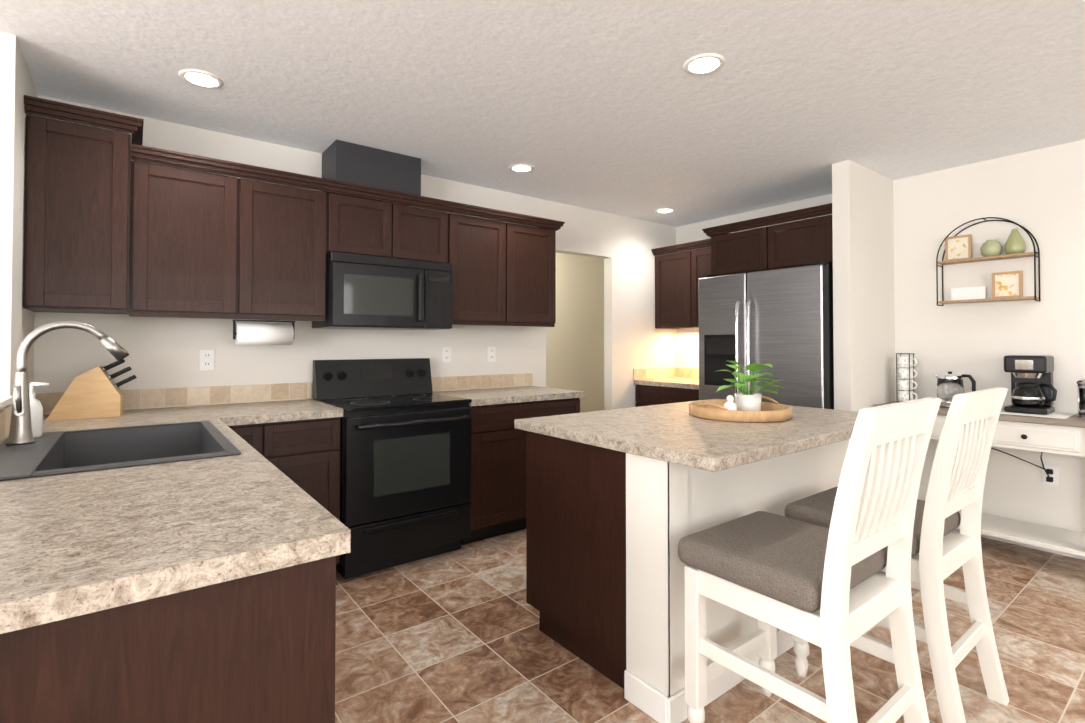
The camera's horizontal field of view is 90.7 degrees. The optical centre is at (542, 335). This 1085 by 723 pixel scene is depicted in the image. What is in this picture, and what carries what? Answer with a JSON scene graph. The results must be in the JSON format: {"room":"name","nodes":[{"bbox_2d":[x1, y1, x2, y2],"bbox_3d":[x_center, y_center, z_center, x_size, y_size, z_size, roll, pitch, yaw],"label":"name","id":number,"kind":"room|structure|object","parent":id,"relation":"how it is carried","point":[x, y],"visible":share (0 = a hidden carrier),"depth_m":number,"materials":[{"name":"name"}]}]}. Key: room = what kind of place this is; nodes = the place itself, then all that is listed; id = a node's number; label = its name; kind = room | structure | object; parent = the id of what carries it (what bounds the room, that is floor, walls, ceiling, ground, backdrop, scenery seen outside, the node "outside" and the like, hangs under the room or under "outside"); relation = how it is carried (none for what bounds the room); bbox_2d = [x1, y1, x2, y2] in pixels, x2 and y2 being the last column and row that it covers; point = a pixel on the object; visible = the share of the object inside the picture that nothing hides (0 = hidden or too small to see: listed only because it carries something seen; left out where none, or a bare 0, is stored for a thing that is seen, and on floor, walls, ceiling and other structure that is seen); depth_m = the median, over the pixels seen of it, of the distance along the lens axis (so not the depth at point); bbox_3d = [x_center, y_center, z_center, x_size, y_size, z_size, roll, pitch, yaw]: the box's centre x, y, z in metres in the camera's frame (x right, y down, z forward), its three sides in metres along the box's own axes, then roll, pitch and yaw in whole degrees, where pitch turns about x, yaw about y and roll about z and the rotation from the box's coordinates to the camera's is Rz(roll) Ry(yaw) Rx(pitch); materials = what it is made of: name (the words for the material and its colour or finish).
{"room":"kitchen","nodes":[
{"label":"kitchen","id":0,"kind":"room"},
{"bbox_2d":[0,32,27,395],"bbox_3d":[-3.249,0.046,1.183,2.980,2.440,0.100,1,-1,-37],"label":"wall","id":1,"kind":"structure","parent":0,"point":[13,66],"depth_m":2.06,"materials":[{"name":"paint"}]},
{"bbox_2d":[24,70,43,396],"bbox_3d":[-2.295,0.064,2.306,0.100,2.440,0.480,1,-1,-37],"label":"wall","id":2,"kind":"structure","parent":0,"point":[31,318],"depth_m":2.48,"materials":[{"name":"paint"}]},
{"bbox_2d":[0,393,43,441],"bbox_3d":[-1.659,0.290,1.465,0.146,0.139,2.618,1,-1,-37],"label":"tile backsplash","id":3,"kind":"structure","parent":2,"relation":"attached to","point":[5,414],"depth_m":1.92,"materials":[{"name":"beige tile"}]},
{"bbox_2d":[40,96,675,412],"bbox_3d":[-0.595,0.092,4.001,4.860,2.440,0.100,1,-1,-37],"label":"wall","id":4,"kind":"structure","parent":0,"point":[602,340],"depth_m":3.93,"materials":[{"name":"paint"}]},
{"bbox_2d":[23,107,154,316],"bbox_3d":[-2.128,-0.522,2.529,0.421,0.820,0.380,1,-1,-37],"label":"upper cabinet","id":5,"kind":"object","parent":4,"relation":"attached to","point":[83,240],"depth_m":2.38,"materials":[{"name":"brown wood"}]},
{"bbox_2d":[44,382,310,414],"bbox_3d":[-1.907,0.333,2.918,1.223,0.102,0.011,1,-1,-37],"label":"tile backsplash","id":6,"kind":"structure","parent":4,"relation":"attached to","point":[169,397],"depth_m":2.95,"materials":[{"name":"beige tile"}]},
{"bbox_2d":[151,159,254,318],"bbox_3d":[-1.824,-0.463,2.786,0.508,0.710,0.340,1,-1,-37],"label":"upper cabinet","id":7,"kind":"object","parent":4,"relation":"attached to","point":[180,242],"depth_m":2.68,"materials":[{"name":"brown wood"}]},
{"bbox_2d":[199,349,214,370],"bbox_3d":[-1.855,0.135,2.964,0.072,0.116,0.009,1,-1,-37],"label":"electrical outlet","id":8,"kind":"object","parent":4,"relation":"attached to","point":[206,359],"visible":1,"depth_m":2.96,"materials":[{"name":"white plastic"}]},
{"bbox_2d":[255,175,330,320],"bbox_3d":[-1.523,-0.459,3.017,0.507,0.710,0.340,1,-1,-37],"label":"upper cabinet","id":9,"kind":"object","parent":4,"relation":"attached to","point":[293,224],"depth_m":2.93,"materials":[{"name":"brown wood"}]},
{"bbox_2d":[232,320,295,344],"bbox_3d":[-1.538,-0.016,2.964,0.300,0.132,0.116,1,-1,-37],"label":"paper towel","id":10,"kind":"object","parent":9,"relation":"hanging from","point":[260,334],"visible":1,"depth_m":2.92,"materials":[{"name":"white paper"}]},
{"bbox_2d":[331,191,402,257],"bbox_3d":[-1.149,-0.640,3.308,0.437,0.338,0.340,1,-1,-37],"label":"upper cabinet","id":11,"kind":"object","parent":4,"relation":"attached to","point":[360,225],"depth_m":3.18,"materials":[{"name":"brown wood"}]},
{"bbox_2d":[312,251,451,329],"bbox_3d":[-0.987,-0.255,3.358,0.754,0.423,0.448,1,-1,-37],"label":"microwave","id":12,"kind":"object","parent":11,"relation":"attached to","point":[363,291],"visible":0.98,"depth_m":3.17,"materials":[{"name":"black metal"}]},
{"bbox_2d":[322,139,420,205],"bbox_3d":[-1.080,-1.004,3.393,0.530,0.264,0.298,1,-1,-37],"label":"enclosure","id":13,"kind":"object","parent":4,"relation":"attached to","point":[348,162],"visible":0.64,"depth_m":3.25,"materials":[{"name":"grey metal"}]},
{"bbox_2d":[403,203,450,262],"bbox_3d":[-0.889,-0.637,3.507,0.437,0.338,0.340,1,-1,-37],"label":"upper cabinet","id":14,"kind":"object","parent":4,"relation":"attached to","point":[426,232],"depth_m":3.41,"materials":[{"name":"brown wood"}]},
{"bbox_2d":[442,347,450,362],"bbox_3d":[-0.689,0.140,3.859,0.072,0.116,0.009,1,-1,-37],"label":"electrical outlet","id":15,"kind":"object","parent":4,"relation":"attached to","point":[446,354],"visible":1,"depth_m":3.85,"materials":[{"name":"white plastic"}]},
{"bbox_2d":[431,373,531,391],"bbox_3d":[-0.451,0.351,4.035,0.925,0.102,0.011,1,-1,-37],"label":"tile backsplash","id":16,"kind":"structure","parent":4,"relation":"attached to","point":[453,383],"depth_m":4.02,"materials":[{"name":"beige tile"}]},
{"bbox_2d":[451,211,518,325],"bbox_3d":[-0.511,-0.446,3.794,0.517,0.710,0.340,1,-1,-37],"label":"upper cabinet","id":17,"kind":"object","parent":4,"relation":"attached to","point":[484,252],"depth_m":3.67,"materials":[{"name":"brown wood"}]},
{"bbox_2d":[488,347,495,361],"bbox_3d":[-0.387,0.143,4.090,0.072,0.116,0.009,1,-1,-37],"label":"electrical outlet","id":18,"kind":"object","parent":4,"relation":"attached to","point":[491,354],"visible":1,"depth_m":4.09,"materials":[{"name":"white plastic"}]},
{"bbox_2d":[511,223,558,326],"bbox_3d":[-0.202,-0.443,4.031,0.518,0.710,0.340,1,-1,-37],"label":"upper cabinet","id":19,"kind":"object","parent":4,"relation":"attached to","point":[535,306],"depth_m":3.95,"materials":[{"name":"brown wood"}]},
{"bbox_2d":[0,0,1084,226],"bbox_3d":[0.219,-1.226,1.022,8.500,0.100,8.550,1,-1,-37],"label":"ceiling","id":20,"kind":"structure","parent":0,"point":[611,106],"depth_m":2.44,"materials":[{"name":"white paint"}]},
{"bbox_2d":[179,69,223,88],"bbox_3d":[-1.532,-1.150,2.407,0.171,0.006,0.171,0,-1,8],"label":"recessed light","id":21,"kind":"object","parent":20,"relation":"in","point":[198,78],"depth_m":2.40,"materials":[{"name":"white"}]},
{"bbox_2d":[509,164,533,172],"bbox_3d":[-0.141,-1.131,3.625,0.171,0.006,0.171,0,-1,8],"label":"recessed light","id":22,"kind":"object","parent":20,"relation":"in","point":[520,168],"depth_m":3.63,"materials":[{"name":"white"}]},
{"bbox_2d":[656,208,674,212],"bbox_3d":[1.094,-1.112,4.775,0.171,0.006,0.171,0,-1,8],"label":"recessed light","id":23,"kind":"object","parent":20,"relation":"in","point":[663,210],"depth_m":4.76,"materials":[{"name":"white"}]},
{"bbox_2d":[683,53,724,74],"bbox_3d":[0.688,-1.152,2.283,0.171,0.006,0.171,0,-1,8],"label":"recessed light","id":24,"kind":"object","parent":20,"relation":"in","point":[705,64],"depth_m":2.28,"materials":[{"name":"white"}]},
{"bbox_2d":[335,529,1084,722],"bbox_3d":[0.219,1.313,0.981,8.500,0.100,8.550,1,-1,-37],"label":"floor","id":25,"kind":"structure","parent":0,"point":[457,636],"depth_m":2.14,"materials":[{"name":"tile"}]},
{"bbox_2d":[0,556,335,722],"bbox_3d":[-0.808,0.828,0.987,0.664,0.868,0.547,1,-1,-37],"label":"base cabinet","id":26,"kind":"object","parent":25,"relation":"on","point":[258,648],"visible":0.33,"depth_m":0.83,"materials":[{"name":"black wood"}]},
{"bbox_2d":[0,386,584,633],"bbox_3d":[-0.489,0.397,2.437,2.928,0.040,2.498,1,-1,-37],"label":"countertop","id":27,"kind":"structure","parent":26,"relation":"on","point":[77,544],"depth_m":1.01,"materials":[{"name":"stone"}]},
{"bbox_2d":[6,321,129,444],"bbox_3d":[-1.614,0.152,1.834,0.316,0.407,0.092,1,-1,-37],"label":"faucet","id":28,"kind":"object","parent":27,"relation":"on","point":[20,432],"visible":1,"depth_m":1.77,"materials":[{"name":"silver metal"}]},
{"bbox_2d":[46,359,136,420],"bbox_3d":[-2.076,0.242,2.482,0.315,0.269,0.110,1,-1,-31],"label":"knife block","id":29,"kind":"object","parent":27,"relation":"on","point":[96,392],"visible":0.96,"depth_m":2.44,"materials":[{"name":"brown wood"}]},
{"bbox_2d":[0,420,240,480],"bbox_3d":[-1.418,0.470,1.781,0.610,0.228,0.850,1,-1,-37],"label":"drop-in sink","id":30,"kind":"object","parent":27,"relation":"in","point":[59,452],"visible":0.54,"depth_m":2.03,"materials":[{"name":"grey metal"}]},
{"bbox_2d":[29,382,48,437],"bbox_3d":[-1.788,0.260,1.885,0.076,0.193,0.060,1,-1,-37],"label":"soap dispenser","id":31,"kind":"object","parent":30,"relation":"on","point":[36,409],"visible":0.69,"depth_m":1.88,"materials":[{"name":"white plastic"}]},
{"bbox_2d":[228,422,279,469],"bbox_3d":[-1.589,0.857,2.771,0.268,0.868,0.618,1,-1,-37],"label":"base cabinet","id":32,"kind":"object","parent":25,"relation":"on","point":[263,437],"depth_m":2.59,"materials":[{"name":"brown wood"}]},
{"bbox_2d":[280,417,340,563],"bbox_3d":[-1.410,0.859,2.907,0.435,0.868,0.618,1,-1,-37],"label":"base cabinet","id":33,"kind":"object","parent":25,"relation":"on","point":[304,455],"depth_m":2.73,"materials":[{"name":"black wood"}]},
{"bbox_2d":[313,358,471,578],"bbox_3d":[-0.895,0.724,3.223,0.754,1.149,0.693,1,-1,-37],"label":"range","id":34,"kind":"object","parent":25,"relation":"on","point":[405,463],"visible":0.92,"depth_m":3.02,"materials":[{"name":"black metal"}]},
{"bbox_2d":[461,398,579,544],"bbox_3d":[-0.272,0.874,3.781,0.908,0.868,0.618,1,-1,-37],"label":"base cabinet","id":35,"kind":"object","parent":25,"relation":"on","point":[498,449],"depth_m":3.41,"materials":[{"name":"brown wood"}]},
{"bbox_2d":[636,384,698,406],"bbox_3d":[1.379,0.892,4.895,0.618,0.868,0.860,1,-1,-37],"label":"base cabinet","id":36,"kind":"object","parent":25,"relation":"on","point":[647,395],"visible":0.19,"depth_m":4.80,"materials":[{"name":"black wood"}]},
{"bbox_2d":[633,367,698,388],"bbox_3d":[1.372,0.385,4.896,0.638,0.143,0.863,1,-1,-37],"label":"countertop","id":37,"kind":"structure","parent":36,"relation":"on","point":[679,377],"depth_m":5.12,"materials":[{"name":"stone"}]},
{"bbox_2d":[526,431,848,722],"bbox_3d":[0.741,0.852,2.510,1.476,0.868,0.832,1,-1,-37],"label":"kitchen island","id":38,"kind":"object","parent":25,"relation":"on","point":[621,503],"depth_m":1.98,"materials":[{"name":"white paint"}]},
{"bbox_2d":[514,399,858,474],"bbox_3d":[0.792,0.397,2.451,1.520,0.040,1.040,1,-1,-37],"label":"island countertop","id":39,"kind":"structure","parent":38,"relation":"on","point":[667,433],"depth_m":2.07,"materials":[{"name":"beige stone"}]},
{"bbox_2d":[689,396,791,422],"bbox_3d":[0.921,0.338,2.513,0.456,0.078,0.456,1,-1,-37],"label":"tray","id":40,"kind":"object","parent":39,"relation":"on","point":[775,411],"visible":0.79,"depth_m":2.35,"materials":[{"name":"brown wood"}]},
{"bbox_2d":[724,395,736,409],"bbox_3d":[0.854,0.317,2.437,0.062,0.091,0.062,1,-1,-37],"label":"salt shaker","id":41,"kind":"object","parent":40,"relation":"on","point":[729,404],"visible":0.71,"depth_m":2.42,"materials":[{"name":"white ceramic"}]},
{"bbox_2d":[716,360,782,410],"bbox_3d":[0.972,0.240,2.528,0.306,0.249,0.352,1,-1,-37],"label":"potted plant","id":42,"kind":"object","parent":40,"relation":"on","point":[745,400],"visible":0.96,"depth_m":2.50,"materials":[{"name":"green plant"}]},
{"bbox_2d":[698,261,833,408],"bbox_3d":[1.828,0.416,4.086,0.886,1.792,0.971,1,-1,-37],"label":"refrigerator","id":43,"kind":"object","parent":25,"relation":"on","point":[780,321],"visible":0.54,"depth_m":3.75,"materials":[{"name":"silver metal"}]},
{"bbox_2d":[678,397,941,722],"bbox_3d":[0.780,0.726,1.606,0.490,1.093,0.578,1,-1,-37],"label":"bar stool","id":44,"kind":"object","parent":25,"relation":"on","point":[834,592],"visible":1,"depth_m":1.49,"materials":[{"name":"white paint"}]},
{"bbox_2d":[785,387,1008,722],"bbox_3d":[1.280,0.732,1.964,0.490,1.093,0.578,1,-1,-37],"label":"bar stool","id":45,"kind":"object","parent":25,"relation":"on","point":[942,548],"visible":0.71,"depth_m":1.78,"materials":[{"name":"white paint"}]},
{"bbox_2d":[874,401,1084,556],"bbox_3d":[2.711,0.880,3.279,0.445,0.839,1.080,1,-1,-37],"label":"console table","id":46,"kind":"object","parent":25,"relation":"on","point":[1066,436],"visible":0.35,"depth_m":3.00,"materials":[{"name":"white wood"}]},
{"bbox_2d":[895,353,917,402],"bbox_3d":[2.500,0.294,3.676,0.114,0.342,0.133,1,-1,-37],"label":"mug rack","id":47,"kind":"object","parent":46,"relation":"on","point":[905,381],"visible":0.88,"depth_m":3.65,"materials":[{"name":"white ceramic"}]},
{"bbox_2d":[934,371,975,407],"bbox_3d":[2.650,0.347,3.447,0.160,0.230,0.220,1,-1,-37],"label":"kettle","id":48,"kind":"object","parent":46,"relation":"on","point":[950,385],"visible":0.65,"depth_m":3.41,"materials":[{"name":"metal"}]},
{"bbox_2d":[1000,408,1074,418],"bbox_3d":[2.866,0.456,3.147,0.320,0.003,0.340,1,-1,-37],"label":"mat","id":49,"kind":"object","parent":46,"relation":"on","point":[1058,415],"visible":0.43,"depth_m":3.07,"materials":[{"name":"white paper"}]},
{"bbox_2d":[1004,355,1056,414],"bbox_3d":[2.893,0.286,3.163,0.222,0.335,0.222,1,-1,-37],"label":"coffee maker","id":50,"kind":"object","parent":49,"relation":"on","point":[1033,390],"visible":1,"depth_m":3.12,"materials":[{"name":"black plastic"}]},
{"bbox_2d":[1076,378,1084,417],"bbox_3d":[3.039,0.312,2.939,0.104,0.284,0.158,1,-1,-37],"label":"press","id":51,"kind":"object","parent":46,"relation":"on","point":[1080,383],"visible":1,"depth_m":2.96,"materials":[{"name":"silver metal"}]},
{"bbox_2d":[828,160,895,411],"bbox_3d":[2.238,0.087,3.709,0.720,2.440,0.108,1,-1,-37],"label":"wall","id":52,"kind":"structure","parent":0,"point":[863,200],"depth_m":3.57,"materials":[{"name":"paint"}]},
{"bbox_2d":[676,139,1084,532],"bbox_3d":[3.497,0.072,2.742,0.100,2.440,7.080,1,-1,-37],"label":"wall","id":53,"kind":"structure","parent":0,"point":[1042,191],"depth_m":3.42,"materials":[{"name":"paint"}]},
{"bbox_2d":[651,203,832,328],"bbox_3d":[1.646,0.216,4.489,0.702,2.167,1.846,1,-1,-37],"label":"upper cabinet","id":54,"kind":"object","parent":53,"relation":"attached to","point":[800,242],"visible":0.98,"depth_m":4.19,"materials":[{"name":"brown wood"}]},
{"bbox_2d":[936,217,1040,305],"bbox_3d":[2.834,-0.475,3.427,0.118,0.542,0.498,1,-1,-37],"label":"wall shelf","id":55,"kind":"object","parent":53,"relation":"attached to","point":[1035,254],"visible":0.98,"depth_m":3.38,"materials":[{"name":"black"}]},
{"bbox_2d":[945,234,971,260],"bbox_3d":[2.758,-0.577,3.553,0.018,0.165,0.140,1,-1,-37],"label":"frame","id":56,"kind":"object","parent":55,"relation":"on","point":[958,247],"visible":0.9,"depth_m":3.55,"materials":[{"name":"brown wood"}]},
{"bbox_2d":[951,286,985,300],"bbox_3d":[2.787,-0.273,3.508,0.008,0.085,0.180,1,-1,-37],"label":"sign","id":57,"kind":"object","parent":55,"relation":"on","point":[969,293],"visible":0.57,"depth_m":3.50,"materials":[{"name":"white paper"}]},
{"bbox_2d":[980,239,1002,256],"bbox_3d":[2.852,-0.551,3.405,0.110,0.108,0.110,1,-1,-37],"label":"vase","id":58,"kind":"object","parent":55,"relation":"on","point":[994,247],"visible":0.85,"depth_m":3.37,"materials":[{"name":"green ceramic"}]},
{"bbox_2d":[992,271,1022,297],"bbox_3d":[2.908,-0.316,3.352,0.018,0.165,0.145,1,-1,-37],"label":"frame","id":59,"kind":"object","parent":55,"relation":"on","point":[1007,284],"visible":0.96,"depth_m":3.35,"materials":[{"name":"brown wood"}]},
{"bbox_2d":[1004,229,1025,254],"bbox_3d":[2.922,-0.579,3.314,0.104,0.160,0.104,1,-1,-37],"label":"vase","id":60,"kind":"object","parent":55,"relation":"on","point":[1015,243],"visible":0.81,"depth_m":3.29,"materials":[{"name":"green ceramic"}]},
{"bbox_2d":[955,529,1084,559],"bbox_3d":[4.085,1.230,1.863,0.013,0.095,5.040,1,-1,-37],"label":"baseboard","id":61,"kind":"structure","parent":53,"relation":"attached to","point":[1036,547],"depth_m":3.27,"materials":[{"name":"white wood"}]},
{"bbox_2d":[1042,465,1058,485],"bbox_3d":[3.051,0.839,3.219,0.009,0.116,0.072,1,-1,-37],"label":"outlet","id":62,"kind":"object","parent":53,"relation":"attached to","point":[1055,476],"visible":0.71,"depth_m":3.21,"materials":[{"name":"white plastic"}]},
{"bbox_2d":[991,448,1052,481],"bbox_3d":[2.926,0.765,3.356,0.023,0.230,0.397,1,-1,-37],"label":"power cords","id":63,"kind":"object","parent":62,"relation":"attached to","point":[1048,477],"visible":0.73,"depth_m":3.23,"materials":[{"name":"black plastic"}]}
]}

